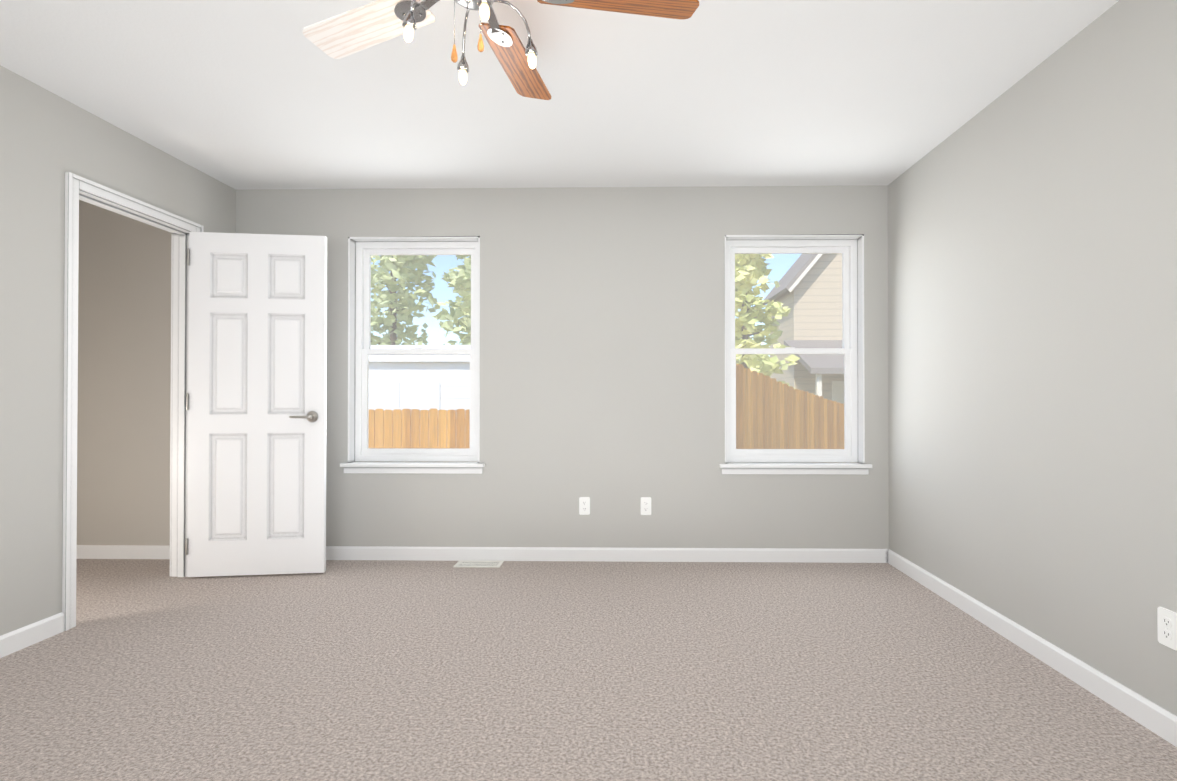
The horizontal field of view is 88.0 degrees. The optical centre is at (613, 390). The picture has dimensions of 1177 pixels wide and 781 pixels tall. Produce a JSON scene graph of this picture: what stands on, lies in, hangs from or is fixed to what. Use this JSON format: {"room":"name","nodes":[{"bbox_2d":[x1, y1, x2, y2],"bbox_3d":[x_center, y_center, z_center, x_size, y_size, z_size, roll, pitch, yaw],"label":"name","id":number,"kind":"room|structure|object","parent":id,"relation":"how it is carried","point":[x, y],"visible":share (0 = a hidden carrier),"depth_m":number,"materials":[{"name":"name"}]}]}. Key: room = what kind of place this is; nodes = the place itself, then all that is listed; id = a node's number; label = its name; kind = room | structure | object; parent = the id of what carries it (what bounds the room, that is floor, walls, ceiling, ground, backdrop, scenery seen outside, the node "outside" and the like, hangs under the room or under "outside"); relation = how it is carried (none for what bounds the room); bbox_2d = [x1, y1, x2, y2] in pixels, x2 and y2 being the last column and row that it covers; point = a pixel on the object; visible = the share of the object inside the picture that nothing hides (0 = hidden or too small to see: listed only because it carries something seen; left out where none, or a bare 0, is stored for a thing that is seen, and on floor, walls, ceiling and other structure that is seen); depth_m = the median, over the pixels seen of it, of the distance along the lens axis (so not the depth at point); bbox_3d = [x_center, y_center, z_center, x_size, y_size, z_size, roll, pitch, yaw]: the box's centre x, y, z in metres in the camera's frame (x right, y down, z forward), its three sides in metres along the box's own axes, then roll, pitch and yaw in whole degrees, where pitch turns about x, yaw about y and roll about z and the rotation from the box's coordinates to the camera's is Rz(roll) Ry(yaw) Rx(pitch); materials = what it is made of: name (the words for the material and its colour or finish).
{"room":"empty bedroom","nodes":[
{"label":"empty bedroom","id":0,"kind":"room"},
{"bbox_2d":[0,65,235,635],"bbox_3d":[-2.618,-0.134,0.946,0.120,2.440,6.150,0,0,1],"label":"wall","id":1,"kind":"structure","parent":0,"point":[48,139],"depth_m":2.68,"materials":[{"name":"paint"}]},
{"bbox_2d":[0,612,63,657],"bbox_3d":[-2.561,1.038,0.396,0.014,0.087,4.771,0,0,1],"label":"baseboard","id":2,"kind":"structure","parent":1,"relation":"attached to","point":[11,642],"depth_m":2.63,"materials":[{"name":"paint"}]},
{"bbox_2d":[62,172,203,630],"bbox_3d":[-2.574,0.051,3.239,0.162,2.107,0.894,0,0,1],"label":"door frame","id":3,"kind":"structure","parent":1,"relation":"attached to","point":[78,188],"depth_m":3.16,"materials":[{"name":"paint"}]},
{"bbox_2d":[185,232,326,576],"bbox_3d":[-2.122,0.081,3.660,0.765,2.030,0.201,0,0,1],"label":"door","id":4,"kind":"structure","parent":1,"relation":"in","point":[256,401],"depth_m":3.62,"materials":[{"name":"paint"}]},
{"bbox_2d":[77,185,888,548],"bbox_3d":[-0.968,-0.109,4.071,5.800,2.440,0.160,0,0,1],"label":"wall","id":5,"kind":"structure","parent":0,"point":[603,347],"depth_m":3.98,"materials":[{"name":"paint"}]},
{"bbox_2d":[77,545,169,558],"bbox_3d":[-3.170,1.067,4.016,1.100,0.087,0.014,0,0,1],"label":"baseboard","id":6,"kind":"structure","parent":5,"relation":"attached to","point":[83,551],"depth_m":4.01,"materials":[{"name":"paint"}]},
{"bbox_2d":[340,236,484,473],"bbox_3d":[-1.311,-0.235,4.058,0.942,1.558,0.190,0,0,1],"label":"window","id":7,"kind":"structure","parent":5,"relation":"in","point":[363,457],"depth_m":4.09,"materials":[{"name":"paint"}]},
{"bbox_2d":[579,497,589,514],"bbox_3d":[-0.187,0.752,3.965,0.070,0.115,0.008,0,0,1],"label":"electrical outlet","id":8,"kind":"object","parent":5,"relation":"attached to","point":[584,505],"visible":1,"depth_m":3.96,"materials":[{"name":"white plastic"}]},
{"bbox_2d":[326,546,883,562],"bbox_3d":[-0.380,1.066,3.963,4.240,0.087,0.014,0,0,1],"label":"baseboard","id":9,"kind":"structure","parent":5,"relation":"attached to","point":[802,555],"depth_m":3.95,"materials":[{"name":"paint"}]},
{"bbox_2d":[641,497,650,514],"bbox_3d":[0.213,0.752,3.957,0.070,0.115,0.008,0,0,1],"label":"electrical outlet","id":10,"kind":"object","parent":5,"relation":"attached to","point":[645,505],"visible":1,"depth_m":3.96,"materials":[{"name":"white plastic"}]},
{"bbox_2d":[719,234,871,474],"bbox_3d":[1.177,-0.236,4.011,0.973,1.558,0.190,0,0,1],"label":"window","id":11,"kind":"structure","parent":5,"relation":"in","point":[849,458],"depth_m":4.04,"materials":[{"name":"paint"}]},
{"bbox_2d":[0,0,1118,189],"bbox_3d":[-1.026,-1.403,1.006,5.800,0.100,6.310,0,0,1],"label":"ceiling","id":12,"kind":"structure","parent":0,"point":[250,94],"depth_m":2.68,"materials":[{"name":"paint"}]},
{"bbox_2d":[302,0,698,99],"bbox_3d":[-0.381,-1.124,1.772,1.272,0.447,1.262,0,0,1],"label":"ceiling fan","id":13,"kind":"object","parent":12,"relation":"hanging from","point":[350,32],"visible":1,"depth_m":1.90,"materials":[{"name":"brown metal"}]},
{"bbox_2d":[0,559,1176,780],"bbox_3d":[-1.026,1.117,0.986,5.800,0.060,6.310,0,0,1],"label":"floor","id":14,"kind":"structure","parent":0,"point":[146,669],"depth_m":2.28,"materials":[{"name":"carpet"}]},
{"bbox_2d":[453,560,503,567],"bbox_3d":[-0.857,1.104,3.881,0.290,0.011,0.135,0,0,1],"label":"air vent register","id":15,"kind":"object","parent":14,"relation":"on","point":[492,564],"visible":1,"depth_m":3.88,"materials":[{"name":"white metal"}]},
{"bbox_2d":[888,0,1176,715],"bbox_3d":[1.797,-0.135,0.863,0.150,2.440,6.150,0,0,1],"label":"wall","id":16,"kind":"structure","parent":0,"point":[1032,331],"depth_m":2.41,"materials":[{"name":"paint"}]},
{"bbox_2d":[884,549,1176,746],"bbox_3d":[1.716,1.043,0.930,0.014,0.087,6.000,0,0,1],"label":"baseboard","id":17,"kind":"structure","parent":16,"relation":"attached to","point":[1161,722],"depth_m":2.39,"materials":[{"name":"paint"}]},
{"bbox_2d":[1157,607,1176,650],"bbox_3d":[1.737,0.745,1.906,0.008,0.115,0.070,0,0,1],"label":"electrical outlet","id":18,"kind":"object","parent":16,"relation":"attached to","point":[1167,626],"visible":1,"depth_m":1.91,"materials":[{"name":"white plastic"}]},
{"label":"outside","id":19,"kind":"structure","parent":0,"visible":0},
{"bbox_3d":[3.350,2.514,48.988,100.000,0.200,89.820,0,0,1],"label":"ground","id":20,"kind":"structure","parent":19,"visible":0},
{"bbox_2d":[371,255,438,344],"bbox_3d":[-11.816,-4.395,31.273,6.141,13.340,5.991,0,0,1],"label":"tree","id":21,"kind":"object","parent":20,"relation":"on","point":[384,340],"depth_m":30.98,"materials":[{"name":"green plant"}]},
{"bbox_2d":[368,408,469,447],"bbox_3d":[-0.385,1.202,10.043,32.000,1.812,0.146,0,0,1],"label":"fence","id":22,"kind":"object","parent":20,"relation":"on","point":[398,437],"depth_m":10.03,"materials":[{"name":"brown wood"}]},
{"bbox_2d":[369,345,470,410],"bbox_3d":[-4.338,0.548,13.951,3.390,3.180,3.240,0,0,1],"label":"neighboring house","id":23,"kind":"structure","parent":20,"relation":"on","point":[450,385],"depth_m":12.44,"materials":[{"name":"white"}]},
{"bbox_2d":[431,255,470,344],"bbox_3d":[-6.319,-3.969,29.425,4.737,12.458,5.118,0,0,1],"label":"tree","id":24,"kind":"object","parent":20,"relation":"on","point":[462,308],"depth_m":28.22,"materials":[{"name":"green plant"}]},
{"bbox_2d":[735,254,799,388],"bbox_3d":[3.422,-1.018,14.703,2.438,6.326,2.489,0,0,1],"label":"tree","id":25,"kind":"object","parent":20,"relation":"on","point":[741,300],"depth_m":14.64,"materials":[{"name":"green plant"}]},
{"bbox_2d":[736,364,843,462],"bbox_3d":[2.671,0.883,8.002,0.146,2.418,4.953,0,-1,41],"label":"fence","id":26,"kind":"object","parent":20,"relation":"on","point":[821,428],"depth_m":7.09,"materials":[{"name":"brown wood"}]},
{"bbox_2d":[762,253,843,403],"bbox_3d":[10.319,-3.546,18.158,10.653,11.434,5.900,0,0,1],"label":"house","id":27,"kind":"structure","parent":20,"relation":"on","point":[811,372],"depth_m":17.88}
]}

